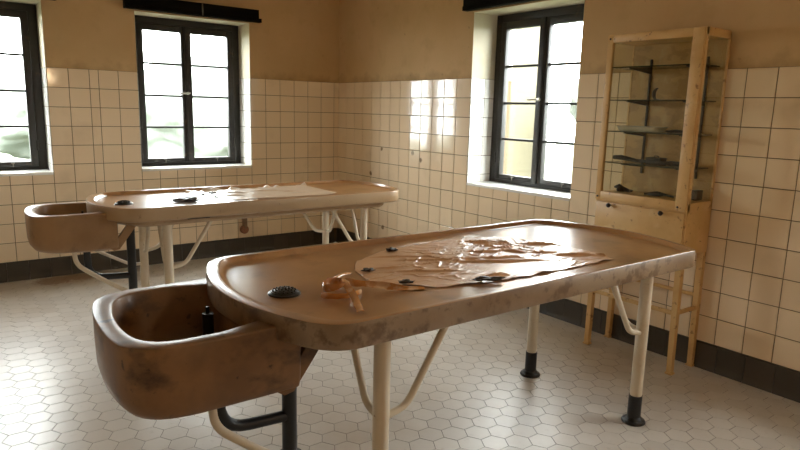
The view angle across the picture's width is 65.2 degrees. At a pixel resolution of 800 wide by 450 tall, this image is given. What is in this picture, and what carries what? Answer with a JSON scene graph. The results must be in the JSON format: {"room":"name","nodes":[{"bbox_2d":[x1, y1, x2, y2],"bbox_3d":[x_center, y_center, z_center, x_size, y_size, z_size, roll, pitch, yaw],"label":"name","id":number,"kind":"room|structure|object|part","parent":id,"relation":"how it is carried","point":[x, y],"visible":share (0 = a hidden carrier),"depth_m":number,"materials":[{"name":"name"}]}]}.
{"room":"morgue autopsy room","nodes":[
{"label":"morgue autopsy room","id":0,"kind":"room"},
{"bbox_2d":[0,0,339,278],"bbox_3d":[-2.845,-0.919,5.066,5.960,2.620,0.456,-6,13,-36],"label":"wall","id":1,"kind":"structure","parent":0,"point":[289,60],"depth_m":5.42,"materials":[{"name":"beige paint"}]},
{"bbox_2d":[0,1,53,176],"bbox_3d":[-3.224,-1.028,4.675,0.996,1.316,0.331,-6,13,-36],"label":"window","id":2,"kind":"structure","parent":1,"relation":"in","point":[26,13],"depth_m":4.97,"materials":[{"name":"paint"}]},
{"bbox_3d":[-3.240,-0.392,4.791,0.996,0.024,0.331,-6,13,-36],"label":"sill","id":3,"kind":"part","parent":2,"relation":"part of","materials":[{"name":"white tile"}]},
{"bbox_2d":[0,228,334,282],"bbox_3d":[-2.756,0.336,5.088,5.145,0.150,0.026,-6,13,-36],"label":"baseboard","id":4,"kind":"structure","parent":1,"relation":"attached to","point":[38,268],"depth_m":5.57,"materials":[{"name":"tile"}]},
{"bbox_2d":[123,0,261,22],"bbox_3d":[-1.752,-1.857,5.388,1.183,0.109,0.059,-6,13,-36],"label":"box","id":5,"kind":"object","parent":1,"relation":"attached to","point":[180,7],"visible":1,"depth_m":5.37,"materials":[{"name":"black metal"}]},
{"bbox_2d":[135,15,251,170],"bbox_3d":[-1.889,-1.174,5.664,0.996,1.316,0.331,-6,13,-36],"label":"window","id":6,"kind":"structure","parent":1,"relation":"in","point":[184,28],"depth_m":5.73,"materials":[{"name":"paint"}]},
{"bbox_3d":[-1.936,-1.181,5.713,0.036,1.206,0.016,-6,13,-36],"label":"meeting rail","id":7,"kind":"part","parent":6,"relation":"part of","materials":[{"name":"paint"}]},
{"bbox_3d":[-1.905,-0.539,5.780,0.996,0.024,0.331,-6,13,-36],"label":"sill","id":8,"kind":"part","parent":6,"relation":"part of","materials":[{"name":"white tile"}]},
{"bbox_2d":[240,218,248,233],"bbox_3d":[-1.486,-0.088,5.961,0.080,0.343,0.065,-6,13,-36],"label":"pipe","id":9,"kind":"object","parent":1,"relation":"attached to","point":[244,228],"visible":0.57,"depth_m":5.95,"materials":[{"name":"brown metal"}]},
{"bbox_2d":[0,143,573,182],"bbox_3d":[-2.677,-0.821,17.672,70.000,0.300,70.000,-6,13,-36],"label":"ground","id":10,"kind":"structure","parent":0,"point":[559,157],"depth_m":28.76,"materials":[{"name":"green plant"}]},
{"bbox_2d":[0,71,29,158],"bbox_3d":[-11.474,-3.611,21.283,5.132,3.444,5.237,-6,13,-36],"label":"tree","id":11,"kind":"object","parent":10,"relation":"on","point":[14,142],"visible":0.15,"depth_m":19.00,"materials":[{"name":"green plant"}]},
{"bbox_2d":[144,53,227,157],"bbox_3d":[-5.237,-3.013,17.899,5.817,3.801,5.687,-6,13,-36],"label":"tree","id":12,"kind":"object","parent":10,"relation":"on","point":[159,79],"visible":0.35,"depth_m":15.58,"materials":[{"name":"green plant"}]},
{"bbox_2d":[507,27,539,176],"bbox_3d":[0.815,-4.469,17.814,4.600,7.000,5.800,-6,13,-36],"label":"house","id":13,"kind":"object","parent":10,"relation":"on","point":[526,40],"visible":0.02,"depth_m":16.61,"materials":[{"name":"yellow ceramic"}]},
{"bbox_2d":[569,78,578,121],"bbox_3d":[7.157,-2.554,16.039,5.480,4.194,5.581,0,10,-6],"label":"tree","id":14,"kind":"object","parent":10,"relation":"on","point":[574,93],"visible":0.02,"depth_m":16.21,"materials":[{"name":"green plant"}]},
{"bbox_2d":[0,242,799,449],"bbox_3d":[-0.528,1.043,2.230,5.200,0.100,7.406,-6,13,-36],"label":"floor","id":15,"kind":"structure","parent":0,"point":[473,394],"depth_m":3.09,"materials":[{"name":"white tile"}]},
{"bbox_2d":[24,180,398,290],"bbox_3d":[-1.115,0.189,4.251,2.427,0.822,0.792,-6,13,-36],"label":"table","id":16,"kind":"object","parent":15,"relation":"on","point":[88,226],"visible":0.88,"depth_m":3.78,"materials":[{"name":"beige ceramic"}]},
{"bbox_2d":[24,201,118,253],"bbox_3d":[-1.922,0.018,3.627,0.426,0.227,0.510,-6,13,-36],"label":"basin","id":17,"kind":"object","parent":16,"relation":"in","point":[70,227],"depth_m":3.45,"materials":[{"name":"brown ceramic"}]},
{"bbox_3d":[-1.579,0.051,3.603,0.185,0.180,0.021,-6,13,-36],"label":"support arm","id":18,"kind":"part","parent":16,"relation":"part of"},
{"bbox_3d":[-1.693,0.191,4.138,0.054,0.581,0.046,-6,13,-36],"label":"leg","id":19,"kind":"part","parent":16,"relation":"part of","materials":[{"name":"white metal"}]},
{"bbox_3d":[-1.370,0.276,3.715,0.054,0.581,0.046,-6,13,-36],"label":"leg","id":20,"kind":"part","parent":16,"relation":"part of","materials":[{"name":"white metal"}]},
{"bbox_2d":[170,197,198,201],"bbox_3d":[-1.331,-0.158,3.868,0.180,0.029,0.087,-3,11,-21],"label":"crumpled rubber","id":21,"kind":"object","parent":16,"relation":"on","point":[185,199],"visible":1,"depth_m":3.85,"materials":[{"name":"black rubber"}]},
{"bbox_2d":[181,182,335,199],"bbox_3d":[-0.984,-0.235,4.343,1.002,0.026,0.542,-6,13,-36],"label":"sheet","id":22,"kind":"object","parent":16,"relation":"on","point":[233,193],"visible":0.96,"depth_m":4.36,"materials":[{"name":"clear plastic"}]},
{"bbox_3d":[-0.588,0.069,4.956,0.054,0.581,0.046,-6,13,-36],"label":"leg","id":23,"kind":"part","parent":16,"relation":"part of","materials":[{"name":"white metal"}]},
{"bbox_3d":[-0.265,0.155,4.533,0.054,0.581,0.046,-6,13,-36],"label":"leg","id":24,"kind":"part","parent":16,"relation":"part of","materials":[{"name":"white metal"}]},
{"bbox_2d":[92,219,695,449],"bbox_3d":[0.141,0.526,2.528,2.463,0.843,0.917,-6,13,-36],"label":"table","id":25,"kind":"object","parent":15,"relation":"on","point":[250,329],"depth_m":2.01,"materials":[{"name":"brown ceramic"}]},
{"bbox_2d":[92,279,300,419],"bbox_3d":[-0.658,0.364,1.913,0.486,0.227,0.593,-6,13,-36],"label":"basin","id":26,"kind":"object","parent":25,"relation":"in","point":[180,349],"depth_m":1.73,"materials":[{"name":"brown ceramic"}]},
{"bbox_3d":[-0.288,0.402,1.864,0.185,0.180,0.024,-6,13,-36],"label":"support arm","id":27,"kind":"part","parent":25,"relation":"part of"},
{"bbox_3d":[-0.137,0.199,2.050,0.333,0.042,0.351,8,12,33],"label":"rubber strip","id":28,"kind":"part","parent":25,"relation":"part of","materials":[{"name":"rubber"}]},
{"bbox_3d":[-0.061,0.628,1.974,0.054,0.581,0.054,-6,13,-36],"label":"leg","id":29,"kind":"part","parent":25,"relation":"part of","materials":[{"name":"white metal"}]},
{"bbox_2d":[355,236,610,286],"bbox_3d":[0.287,0.128,2.561,1.092,0.019,0.666,-6,13,-36],"label":"sheet","id":30,"kind":"object","parent":25,"relation":"on","point":[451,262],"visible":0.97,"depth_m":2.51,"materials":[{"name":"clear plastic"}]},
{"bbox_2d":[361,268,375,271],"bbox_3d":[-0.118,0.164,2.313,0.060,0.012,0.029,-2,11,-20],"label":"scrap","id":31,"kind":"object","parent":30,"relation":"on","point":[364,269],"visible":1,"depth_m":2.31,"materials":[{"name":"black rubber"}]},
{"bbox_2d":[386,247,397,250],"bbox_3d":[-0.034,0.102,2.655,0.053,0.016,0.030,-1,11,-12],"label":"scrap","id":32,"kind":"object","parent":30,"relation":"on","point":[390,248],"visible":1,"depth_m":2.65,"materials":[{"name":"black rubber"}]},
{"bbox_2d":[398,279,413,283],"bbox_3d":[0.023,0.193,2.156,0.060,0.014,0.028,0,10,-6],"label":"scrap","id":33,"kind":"object","parent":30,"relation":"on","point":[404,281],"visible":1,"depth_m":2.15,"materials":[{"name":"black rubber"}]},
{"bbox_2d":[472,276,504,280],"bbox_3d":[0.313,0.188,2.209,0.131,0.015,0.039,-1,11,-13],"label":"scrap","id":34,"kind":"object","parent":30,"relation":"on","point":[480,278],"visible":1,"depth_m":2.20,"materials":[{"name":"black rubber"}]},
{"bbox_3d":[0.716,0.402,3.320,0.054,0.581,0.054,-6,13,-36],"label":"leg","id":35,"kind":"part","parent":25,"relation":"part of","materials":[{"name":"white metal"}]},
{"bbox_3d":[1.091,0.502,2.828,0.054,0.581,0.054,-6,13,-36],"label":"leg","id":36,"kind":"part","parent":25,"relation":"part of","materials":[{"name":"white metal"}]},
{"bbox_2d":[583,26,731,375],"bbox_3d":[1.417,-0.135,3.550,0.290,1.840,0.585,-6,13,-36],"label":"tall cabinet","id":37,"kind":"object","parent":15,"relation":"on","point":[688,67],"visible":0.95,"depth_m":3.47,"materials":[{"name":"wood"},{"name":"glass"},{"name":"dark metal"}]},
{"bbox_3d":[1.168,0.401,3.813,0.040,0.678,0.045,-6,13,-36],"label":"leg","id":38,"kind":"part","parent":37,"relation":"part of","materials":[{"name":"paint"}]},
{"bbox_3d":[1.340,0.382,3.941,0.040,0.678,0.045,-6,13,-36],"label":"leg","id":39,"kind":"part","parent":37,"relation":"part of","materials":[{"name":"paint"}]},
{"bbox_2d":[614,184,632,191],"bbox_3d":[1.323,-0.221,3.719,0.053,0.043,0.108,-6,13,-36],"label":"retractor","id":40,"kind":"object","parent":37,"relation":"on","point":[619,187],"visible":1,"depth_m":3.71,"materials":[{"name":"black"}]},
{"bbox_3d":[1.355,-0.523,3.616,0.203,0.024,0.010,-6,13,-36],"label":"shelf arm","id":41,"kind":"part","parent":37,"relation":"part of","materials":[{"name":"metal"}]},
{"bbox_3d":[1.359,-0.696,3.584,0.203,0.024,0.010,-6,13,-36],"label":"shelf arm","id":42,"kind":"part","parent":37,"relation":"part of","materials":[{"name":"metal"}]},
{"bbox_3d":[1.364,-0.874,3.552,0.203,0.024,0.010,-6,13,-36],"label":"shelf arm","id":43,"kind":"part","parent":37,"relation":"part of","materials":[{"name":"metal"}]},
{"bbox_2d":[617,125,668,131],"bbox_3d":[1.384,-0.551,3.587,0.144,0.030,0.270,-6,13,-36],"label":"tray","id":44,"kind":"object","parent":37,"relation":"on","point":[620,127],"visible":0.98,"depth_m":3.52,"materials":[{"name":"silver metal"}]},
{"bbox_2d":[613,155,672,165],"bbox_3d":[1.379,-0.373,3.569,0.030,0.036,0.370,-6,13,-36],"label":"saw","id":45,"kind":"object","parent":37,"relation":"on","point":[618,157],"visible":1,"depth_m":3.58,"materials":[{"name":"metal"}]},
{"bbox_3d":[1.441,-0.630,3.660,0.010,0.655,0.012,-6,13,-36],"label":"shelf rail","id":46,"kind":"part","parent":37,"relation":"part of","materials":[{"name":"metal"}]},
{"bbox_3d":[1.339,-0.570,3.402,0.016,0.928,0.559,-6,13,-36],"label":"door","id":47,"kind":"part","parent":37,"relation":"part of","materials":[{"name":"paint"}]},
{"bbox_2d":[652,88,658,99],"bbox_3d":[1.428,-0.731,3.500,0.024,0.070,0.040,-6,13,-36],"label":"metal hook","id":48,"kind":"object","parent":37,"relation":"on","point":[655,89],"visible":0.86,"depth_m":3.50,"materials":[{"name":"black metal"}]},
{"bbox_2d":[645,155,666,160],"bbox_3d":[1.462,-0.374,3.575,0.064,0.046,0.100,-6,13,-36],"label":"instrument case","id":49,"kind":"object","parent":37,"relation":"on","point":[656,158],"visible":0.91,"depth_m":3.55,"materials":[{"name":"metal"}]},
{"bbox_2d":[605,160,707,169],"bbox_3d":[1.429,-0.339,3.525,0.213,0.006,0.515,-6,13,-36],"label":"glass shelf","id":50,"kind":"object","parent":37,"relation":"attached to","point":[698,166],"depth_m":3.47,"materials":[{"name":"grey"}]},
{"bbox_2d":[644,191,673,197],"bbox_3d":[1.465,-0.175,3.535,0.042,0.028,0.172,-6,13,-36],"label":"forceps","id":51,"kind":"object","parent":37,"relation":"on","point":[656,193],"visible":1,"depth_m":3.53,"materials":[{"name":"metal"}]},
{"bbox_2d":[607,131,711,135],"bbox_3d":[1.433,-0.514,3.493,0.213,0.006,0.515,-6,13,-36],"label":"glass shelf","id":52,"kind":"object","parent":37,"relation":"attached to","point":[630,133],"depth_m":3.50,"materials":[{"name":"grey"}]},
{"bbox_2d":[610,100,715,101],"bbox_3d":[1.438,-0.687,3.461,0.213,0.006,0.515,-6,13,-36],"label":"glass shelf","id":53,"kind":"object","parent":37,"relation":"attached to","point":[610,100],"depth_m":3.42,"materials":[{"name":"grey"}]},
{"bbox_3d":[1.443,-0.577,3.481,0.253,0.944,0.565,-6,13,-36],"label":"frame","id":54,"kind":"part","parent":37,"relation":"part of","materials":[{"name":"paint"}]},
{"bbox_2d":[613,64,719,69],"bbox_3d":[1.442,-0.865,3.429,0.213,0.006,0.515,-6,13,-36],"label":"glass shelf","id":55,"kind":"object","parent":37,"relation":"attached to","point":[660,66],"depth_m":3.43,"materials":[{"name":"grey"}]},
{"bbox_2d":[666,161,679,165],"bbox_3d":[1.538,-0.340,3.457,0.028,0.026,0.177,-6,13,-36],"label":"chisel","id":56,"kind":"object","parent":37,"relation":"on","point":[675,163],"visible":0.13,"depth_m":3.46,"materials":[{"name":"metal"}]},
{"bbox_2d":[665,130,682,132],"bbox_3d":[1.526,-0.512,3.425,0.026,0.018,0.146,-6,13,-36],"label":"clamp","id":57,"kind":"object","parent":37,"relation":"on","point":[667,131],"visible":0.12,"depth_m":3.43,"materials":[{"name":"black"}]},
{"bbox_3d":[1.492,0.487,3.389,0.040,0.678,0.045,-6,13,-36],"label":"leg","id":58,"kind":"part","parent":37,"relation":"part of","materials":[{"name":"paint"}]},
{"bbox_3d":[1.538,-0.598,3.549,0.008,0.863,0.545,-6,13,-36],"label":"panel","id":59,"kind":"part","parent":37,"relation":"part of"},
{"bbox_3d":[1.664,0.468,3.517,0.040,0.678,0.045,-6,13,-36],"label":"leg","id":60,"kind":"part","parent":37,"relation":"part of","materials":[{"name":"paint"}]},
{"bbox_2d":[691,190,702,200],"bbox_3d":[1.620,-0.163,3.415,0.062,0.054,0.034,-6,13,-36],"label":"tin","id":61,"kind":"object","parent":37,"relation":"on","point":[696,195],"visible":0.88,"depth_m":3.40,"materials":[{"name":"metal"}]},
{"bbox_3d":[1.640,-0.577,3.400,0.010,0.655,0.012,-6,13,-36],"label":"shelf rail","id":62,"kind":"part","parent":37,"relation":"part of","materials":[{"name":"metal"}]},
{"bbox_2d":[338,0,799,371],"bbox_3d":[1.763,-0.543,3.661,0.456,2.620,7.400,-6,13,-36],"label":"wall","id":63,"kind":"structure","parent":0,"point":[416,77],"depth_m":3.96,"materials":[{"name":"beige tile"}]},
{"bbox_2d":[462,0,537,11],"bbox_3d":[0.850,-1.593,4.313,0.059,0.109,1.183,-6,13,-36],"label":"box","id":64,"kind":"object","parent":63,"relation":"attached to","point":[468,5],"visible":1,"depth_m":4.58,"materials":[{"name":"black"}]},
{"bbox_3d":[0.847,-1.608,4.322,0.049,0.083,1.160,-6,13,-36],"label":"casing","id":65,"kind":"part","parent":64,"relation":"part of","materials":[{"name":"black metal"}]},
{"bbox_2d":[466,4,583,200],"bbox_3d":[0.978,-0.899,4.563,0.331,1.316,1.010,-6,13,-36],"label":"window","id":66,"kind":"structure","parent":63,"relation":"in","point":[535,185],"depth_m":4.67,"materials":[{"name":"paint"}]},
{"bbox_3d":[0.961,-0.264,4.680,0.331,0.024,1.010,-6,13,-36],"label":"sill","id":67,"kind":"part","parent":66,"relation":"part of","materials":[{"name":"white tile"}]},
{"bbox_3d":[0.983,-0.926,4.617,0.042,0.028,0.099,-6,13,-36],"label":"handle","id":68,"kind":"part","parent":66,"relation":"part of","materials":[{"name":"silver metal"}]},
{"bbox_3d":[1.027,-0.903,4.610,0.016,1.206,0.036,-6,13,-36],"label":"meeting rail","id":69,"kind":"part","parent":66,"relation":"part of","materials":[{"name":"paint"}]},
{"bbox_2d":[336,228,799,402],"bbox_3d":[1.544,0.692,3.744,0.026,0.150,7.398,-6,13,-36],"label":"baseboard","id":70,"kind":"structure","parent":63,"relation":"attached to","point":[769,377],"depth_m":3.53,"materials":[{"name":"tile"}]}
]}

